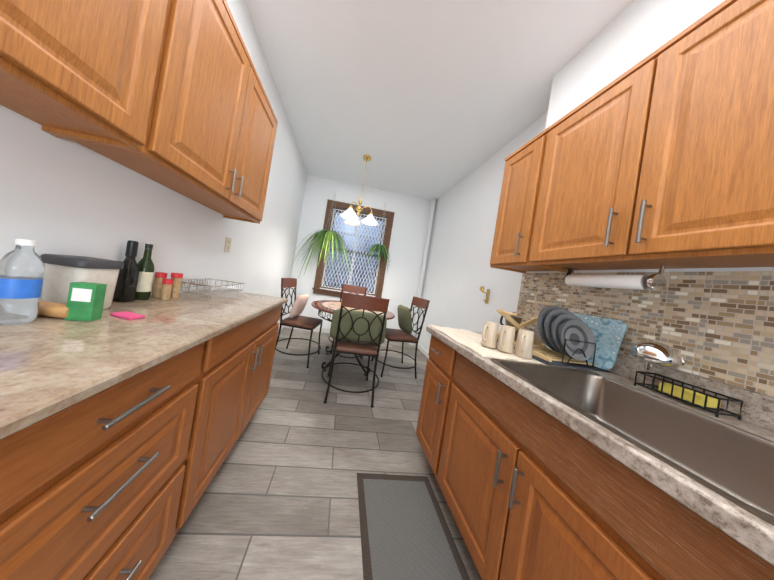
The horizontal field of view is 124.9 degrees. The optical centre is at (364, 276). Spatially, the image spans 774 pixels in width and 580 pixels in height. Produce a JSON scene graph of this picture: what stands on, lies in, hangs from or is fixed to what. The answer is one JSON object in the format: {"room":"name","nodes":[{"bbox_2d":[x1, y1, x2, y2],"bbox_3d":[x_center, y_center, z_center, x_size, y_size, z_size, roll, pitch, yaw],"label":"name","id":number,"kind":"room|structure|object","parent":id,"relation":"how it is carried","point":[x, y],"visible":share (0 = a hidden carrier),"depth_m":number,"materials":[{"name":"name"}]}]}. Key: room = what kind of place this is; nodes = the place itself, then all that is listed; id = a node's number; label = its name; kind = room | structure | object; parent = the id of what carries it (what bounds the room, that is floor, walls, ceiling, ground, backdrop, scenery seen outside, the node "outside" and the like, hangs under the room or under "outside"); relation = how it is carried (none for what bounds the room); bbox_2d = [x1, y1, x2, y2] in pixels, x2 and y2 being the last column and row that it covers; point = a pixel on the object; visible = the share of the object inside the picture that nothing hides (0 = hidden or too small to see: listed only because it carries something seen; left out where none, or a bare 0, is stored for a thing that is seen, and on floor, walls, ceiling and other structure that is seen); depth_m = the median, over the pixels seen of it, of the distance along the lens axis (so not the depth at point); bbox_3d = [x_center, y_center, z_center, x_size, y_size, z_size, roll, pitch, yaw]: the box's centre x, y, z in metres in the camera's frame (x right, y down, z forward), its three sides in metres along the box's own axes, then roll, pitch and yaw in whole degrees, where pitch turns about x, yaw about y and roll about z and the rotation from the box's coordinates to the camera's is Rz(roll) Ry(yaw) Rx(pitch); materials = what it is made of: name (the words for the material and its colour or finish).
{"room":"kitchen","nodes":[
{"label":"kitchen","id":0,"kind":"room"},
{"bbox_2d":[0,0,306,325],"bbox_3d":[-1.094,-0.484,0.984,0.120,2.985,6.030,9,0,-6],"label":"wall","id":1,"kind":"structure","parent":0,"point":[59,196],"depth_m":0.97,"materials":[{"name":"paint"}]},
{"bbox_2d":[0,0,187,159],"bbox_3d":[-0.743,-0.844,0.187,0.287,0.818,0.976,9,0,-6],"label":"upper cabinet","id":2,"kind":"object","parent":1,"relation":"attached to","point":[171,94],"depth_m":0.54,"materials":[{"name":"brown wood"}]},
{"bbox_2d":[81,0,277,223],"bbox_3d":[-0.841,-0.854,1.113,0.287,0.818,0.958,9,0,-6],"label":"upper cabinet","id":3,"kind":"object","parent":1,"relation":"attached to","point":[219,146],"depth_m":0.95,"materials":[{"name":"brown wood"}]},
{"bbox_2d":[224,237,231,251],"bbox_3d":[-1.136,-0.267,1.670,0.009,0.120,0.075,9,0,-6],"label":"electrical outlet plate","id":4,"kind":"object","parent":1,"relation":"attached to","point":[227,245],"visible":1,"depth_m":1.66,"materials":[{"name":"beige plastic"}]},
{"bbox_2d":[148,328,481,579],"bbox_3d":[0.014,1.242,1.120,2.860,0.080,6.030,9,0,-6],"label":"floor","id":5,"kind":"structure","parent":0,"point":[278,499],"depth_m":1.19,"materials":[{"name":"grey tile"}]},
{"bbox_2d":[0,337,219,579],"bbox_3d":[-0.877,0.613,0.445,0.530,0.880,0.586,9,0,-6],"label":"base cabinet","id":6,"kind":"object","parent":5,"relation":"on","point":[119,437],"depth_m":0.46,"materials":[{"name":"brown wood"}]},
{"bbox_2d":[0,289,287,444],"bbox_3d":[-0.788,0.165,0.410,0.560,0.029,2.510,9,0,-6],"label":"countertop","id":7,"kind":"structure","parent":6,"relation":"on","point":[49,366],"depth_m":0.50,"materials":[{"name":"beige stone"}]},
{"bbox_2d":[0,238,44,324],"bbox_3d":[-0.947,0.009,0.552,0.069,0.229,0.069,9,0,-6],"label":"water bottle","id":8,"kind":"object","parent":7,"relation":"on","point":[22,267],"visible":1,"depth_m":0.54,"materials":[{"name":"clear plastic"}]},
{"bbox_2d":[37,301,68,318],"bbox_3d":[-0.961,0.101,0.622,0.106,0.044,0.044,9,0,-6],"label":"roller","id":9,"kind":"object","parent":7,"relation":"on","point":[52,309],"visible":0.5,"depth_m":0.61,"materials":[{"name":"brown wood"}]},
{"bbox_2d":[40,254,123,308],"bbox_3d":[-1.013,0.023,0.721,0.138,0.184,0.138,9,0,-6],"label":"storage container","id":10,"kind":"object","parent":7,"relation":"on","point":[61,273],"visible":0.75,"depth_m":0.67,"materials":[{"name":"white plastic"}]},
{"bbox_2d":[64,282,106,320],"bbox_3d":[-0.886,0.077,0.640,0.060,0.115,0.036,9,0,-18],"label":"box","id":11,"kind":"object","parent":7,"relation":"on","point":[85,301],"visible":1,"depth_m":0.63,"materials":[{"name":"green cardboard"}]},
{"bbox_2d":[112,240,139,301],"bbox_3d":[-1.055,-0.027,0.897,0.054,0.272,0.054,9,0,-6],"label":"vinegar bottle","id":12,"kind":"object","parent":7,"relation":"on","point":[126,284],"visible":0.96,"depth_m":0.88,"materials":[{"name":"black glass"}]},
{"bbox_2d":[110,311,144,319],"bbox_3d":[-0.848,0.137,0.720,0.090,0.009,0.044,9,0,9],"label":"packet","id":13,"kind":"object","parent":7,"relation":"on","point":[128,315],"visible":1,"depth_m":0.71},
{"bbox_2d":[135,244,154,299],"bbox_3d":[-1.063,-0.027,0.972,0.063,0.269,0.063,9,0,-6],"label":"olive oil bottle","id":14,"kind":"object","parent":7,"relation":"on","point":[146,275],"visible":0.85,"depth_m":0.96,"materials":[{"name":"glass"}]},
{"bbox_2d":[152,272,182,299],"bbox_3d":[-1.055,0.042,1.068,0.105,0.136,0.110,9,0,-6],"label":"spice jars","id":15,"kind":"object","parent":7,"relation":"on","point":[164,288],"visible":1,"depth_m":1.04},
{"bbox_2d":[180,278,244,299],"bbox_3d":[-1.014,0.074,1.320,0.245,0.088,0.374,9,0,-6],"label":"wire basket","id":16,"kind":"object","parent":7,"relation":"on","point":[209,290],"visible":0.83,"depth_m":1.29,"materials":[{"name":"silver metal"}]},
{"bbox_2d":[192,305,281,509],"bbox_3d":[-0.954,0.604,1.167,0.530,0.880,0.938,9,0,-6],"label":"base cabinet","id":17,"kind":"object","parent":5,"relation":"on","point":[241,377],"depth_m":1.03,"materials":[{"name":"brown wood"}]},
{"bbox_2d":[275,278,322,367],"bbox_3d":[-0.834,0.562,2.679,0.607,1.022,0.603,9,0,-6],"label":"dining chair","id":18,"kind":"object","parent":5,"relation":"on","point":[295,319],"visible":0.96,"depth_m":2.56,"materials":[{"name":"metal"}]},
{"bbox_2d":[289,293,308,317],"bbox_3d":[-0.872,0.377,2.685,0.173,0.310,0.335,9,0,-6],"label":"cushion","id":19,"kind":"object","parent":18,"relation":"on","point":[300,302],"depth_m":2.57,"materials":[{"name":"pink fabric"}]},
{"bbox_2d":[328,284,366,356],"bbox_3d":[-0.229,0.660,3.237,0.604,1.022,0.604,9,0,-6],"label":"dining chair","id":20,"kind":"object","parent":5,"relation":"on","point":[353,289],"visible":0.15,"depth_m":3.49,"materials":[{"name":"wood"}]},
{"bbox_2d":[311,300,394,375],"bbox_3d":[-0.210,0.790,2.710,1.118,0.759,1.118,9,0,-6],"label":"dining table","id":21,"kind":"object","parent":5,"relation":"on","point":[328,306],"visible":0.33,"depth_m":2.54,"materials":[{"name":"brown wood"}]},
{"bbox_2d":[321,292,389,407],"bbox_3d":[-0.094,0.675,2.101,0.604,1.022,0.604,9,0,-6],"label":"dining chair","id":22,"kind":"object","parent":5,"relation":"on","point":[354,332],"visible":1,"depth_m":1.92,"materials":[{"name":"metal"}]},
{"bbox_2d":[329,308,386,344],"bbox_3d":[-0.060,0.504,2.039,0.564,0.305,0.153,9,0,-6],"label":"cushion","id":23,"kind":"object","parent":22,"relation":"on","point":[361,325],"depth_m":1.98,"materials":[{"name":"green fabric"}]},
{"bbox_2d":[371,296,429,378],"bbox_3d":[0.463,0.766,2.778,0.601,1.022,0.601,9,0,-6],"label":"dining chair","id":24,"kind":"object","parent":5,"relation":"on","point":[402,334],"visible":0.9,"depth_m":2.66,"materials":[{"name":"metal"}]},
{"bbox_2d":[397,304,412,334],"bbox_3d":[0.549,0.580,2.792,0.170,0.352,0.365,9,0,-6],"label":"cushion","id":25,"kind":"object","parent":24,"relation":"on","point":[404,313],"depth_m":2.69,"materials":[{"name":"green fabric"}]},
{"bbox_2d":[357,473,469,579],"bbox_3d":[0.213,1.227,0.854,0.450,0.008,0.780,9,0,-6],"label":"kitchen rug","id":26,"kind":"object","parent":5,"relation":"on","point":[405,532],"visible":1,"depth_m":0.96,"materials":[{"name":"grey fabric"}]},
{"bbox_2d":[409,198,435,345],"bbox_3d":[1.169,-0.111,4.063,0.116,2.984,0.114,9,0,-6],"label":"riser pipe","id":27,"kind":"object","parent":5,"relation":"on","point":[426,248],"visible":0.98,"depth_m":4.03,"materials":[{"name":"metal"}]},
{"bbox_2d":[416,325,773,579],"bbox_3d":[0.809,0.815,0.900,0.735,1.010,1.225,9,0,-6],"label":"base cabinet","id":28,"kind":"object","parent":5,"relation":"on","point":[545,472],"visible":0.88,"depth_m":0.62,"materials":[{"name":"brown wood"}]},
{"bbox_2d":[429,321,543,364],"bbox_3d":[0.660,0.312,1.195,0.313,0.138,0.555,9,0,-6],"label":"dish towel","id":29,"kind":"object","parent":28,"relation":"on","point":[485,344],"visible":1,"depth_m":1.01,"materials":[{"name":"fabric"}]},
{"bbox_2d":[500,312,521,340],"bbox_3d":[1.007,0.338,1.406,0.144,0.197,0.096,9,0,-6],"label":"moka pot","id":30,"kind":"object","parent":28,"relation":"on","point":[516,319],"visible":0.44,"depth_m":1.38,"materials":[{"name":"metal"}]},
{"bbox_2d":[496,306,626,371],"bbox_3d":[1.036,0.298,1.137,0.358,0.282,0.410,9,0,-6],"label":"dish rack","id":31,"kind":"object","parent":28,"relation":"on","point":[578,341],"visible":1,"depth_m":1.01,"materials":[{"name":"brown wood"}]},
{"bbox_2d":[633,371,742,419],"bbox_3d":[1.181,0.430,0.749,0.099,0.063,0.190,9,0,-6],"label":"sponge caddy","id":32,"kind":"object","parent":28,"relation":"on","point":[693,396],"visible":1,"depth_m":0.72,"materials":[{"name":"black metal"}]},
{"bbox_2d":[284,174,431,328],"bbox_3d":[-0.059,-0.304,4.067,2.620,2.985,0.120,9,0,-6],"label":"wall","id":33,"kind":"structure","parent":0,"point":[406,246],"depth_m":4.04,"materials":[{"name":"paint"}]},
{"bbox_2d":[288,191,351,279],"bbox_3d":[-0.660,-0.738,3.528,1.234,1.771,0.814,9,0,-6],"label":"hanging plant","id":34,"kind":"object","parent":33,"relation":"hanging from","point":[325,235],"visible":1,"depth_m":3.54,"materials":[{"name":"green plant"}]},
{"bbox_2d":[284,326,406,342],"bbox_3d":[-0.277,1.126,3.993,2.620,0.090,0.012,9,0,-6],"label":"baseboard","id":35,"kind":"structure","parent":33,"relation":"attached to","point":[324,330],"depth_m":3.92,"materials":[{"name":"paint"}]},
{"bbox_2d":[312,199,394,297],"bbox_3d":[-0.212,-0.491,4.017,1.380,1.845,0.180,9,0,-6],"label":"window","id":36,"kind":"structure","parent":33,"relation":"in","point":[388,215],"depth_m":3.98,"materials":[{"name":"brown wood"}]},
{"bbox_2d":[321,209,385,293],"bbox_3d":[-0.211,-0.498,4.013,1.070,1.554,0.024,9,0,-6],"label":"gate","id":37,"kind":"object","parent":36,"relation":"attached to","point":[355,241],"visible":0.71,"depth_m":4.01,"materials":[{"name":"metal"}]},
{"bbox_2d":[363,202,389,270],"bbox_3d":[0.296,-0.786,3.786,0.589,1.375,0.500,9,0,-6],"label":"hanging plant","id":38,"kind":"object","parent":33,"relation":"hanging from","point":[379,248],"visible":1,"depth_m":3.78,"materials":[{"name":"green plant"}]},
{"bbox_2d":[245,0,633,199],"bbox_3d":[0.490,-1.785,1.136,2.860,0.080,6.030,9,0,-6],"label":"ceiling","id":39,"kind":"structure","parent":0,"point":[431,99],"depth_m":1.75,"materials":[{"name":"paint"}]},
{"bbox_2d":[340,155,377,225],"bbox_3d":[-0.011,-1.316,3.051,0.577,0.980,0.592,9,0,-6],"label":"chandelier","id":40,"kind":"object","parent":39,"relation":"hanging from","point":[350,215],"visible":1,"depth_m":3.00,"materials":[{"name":"white glass"}]},
{"bbox_2d":[415,0,773,396],"bbox_3d":[1.475,-0.078,1.260,0.370,2.985,6.030,9,0,-6],"label":"wall","id":41,"kind":"structure","parent":0,"point":[459,269],"depth_m":2.23,"materials":[{"name":"paint"}]},
{"bbox_2d":[414,343,428,358],"bbox_3d":[1.138,1.343,2.854,0.015,0.090,2.520,9,0,-6],"label":"baseboard","id":42,"kind":"structure","parent":41,"relation":"attached to","point":[419,346],"depth_m":3.65,"materials":[{"name":"paint"}]},
{"bbox_2d":[480,286,489,303],"bbox_3d":[1.334,0.199,2.259,0.108,0.185,0.048,9,0,-6],"label":"bracket","id":43,"kind":"object","parent":41,"relation":"attached to","point":[482,289],"visible":1,"depth_m":2.25,"materials":[{"name":"gold metal"}]},
{"bbox_2d":[490,135,545,271],"bbox_3d":[1.177,-0.477,1.389,0.310,0.834,0.342,9,0,-6],"label":"upper cabinet","id":44,"kind":"object","parent":41,"relation":"attached to","point":[519,166],"depth_m":1.39,"materials":[{"name":"brown wood"}]},
{"bbox_2d":[516,271,773,396],"bbox_3d":[1.279,0.174,0.912,0.008,0.397,1.335,9,0,-6],"label":"backsplash","id":45,"kind":"structure","parent":41,"relation":"attached to","point":[717,326],"depth_m":0.78,"materials":[{"name":"tile"}]},
{"bbox_2d":[630,341,685,370],"bbox_3d":[1.178,0.320,0.805,0.165,0.118,0.120,9,0,-6],"label":"faucet","id":46,"kind":"object","parent":45,"relation":"attached to","point":[655,352],"visible":1,"depth_m":0.78,"materials":[{"name":"silver metal"}]},
{"bbox_2d":[518,0,773,271],"bbox_3d":[1.239,-0.470,0.806,0.310,0.834,0.902,9,0,-6],"label":"upper cabinet","id":47,"kind":"object","parent":41,"relation":"attached to","point":[662,155],"depth_m":0.72,"materials":[{"name":"brown wood"}]},
{"bbox_2d":[563,266,665,291],"bbox_3d":[1.138,0.005,0.961,0.087,0.106,0.354,9,0,-6],"label":"paper towel holder","id":48,"kind":"object","parent":47,"relation":"attached to","point":[655,282],"visible":1,"depth_m":0.88,"materials":[{"name":"white paper"}]},
{"label":"outside","id":49,"kind":"structure","parent":0,"visible":0},
{"bbox_2d":[324,213,382,291],"bbox_3d":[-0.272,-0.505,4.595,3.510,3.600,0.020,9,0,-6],"label":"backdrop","id":50,"kind":"structure","parent":49,"point":[351,257],"depth_m":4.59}
]}

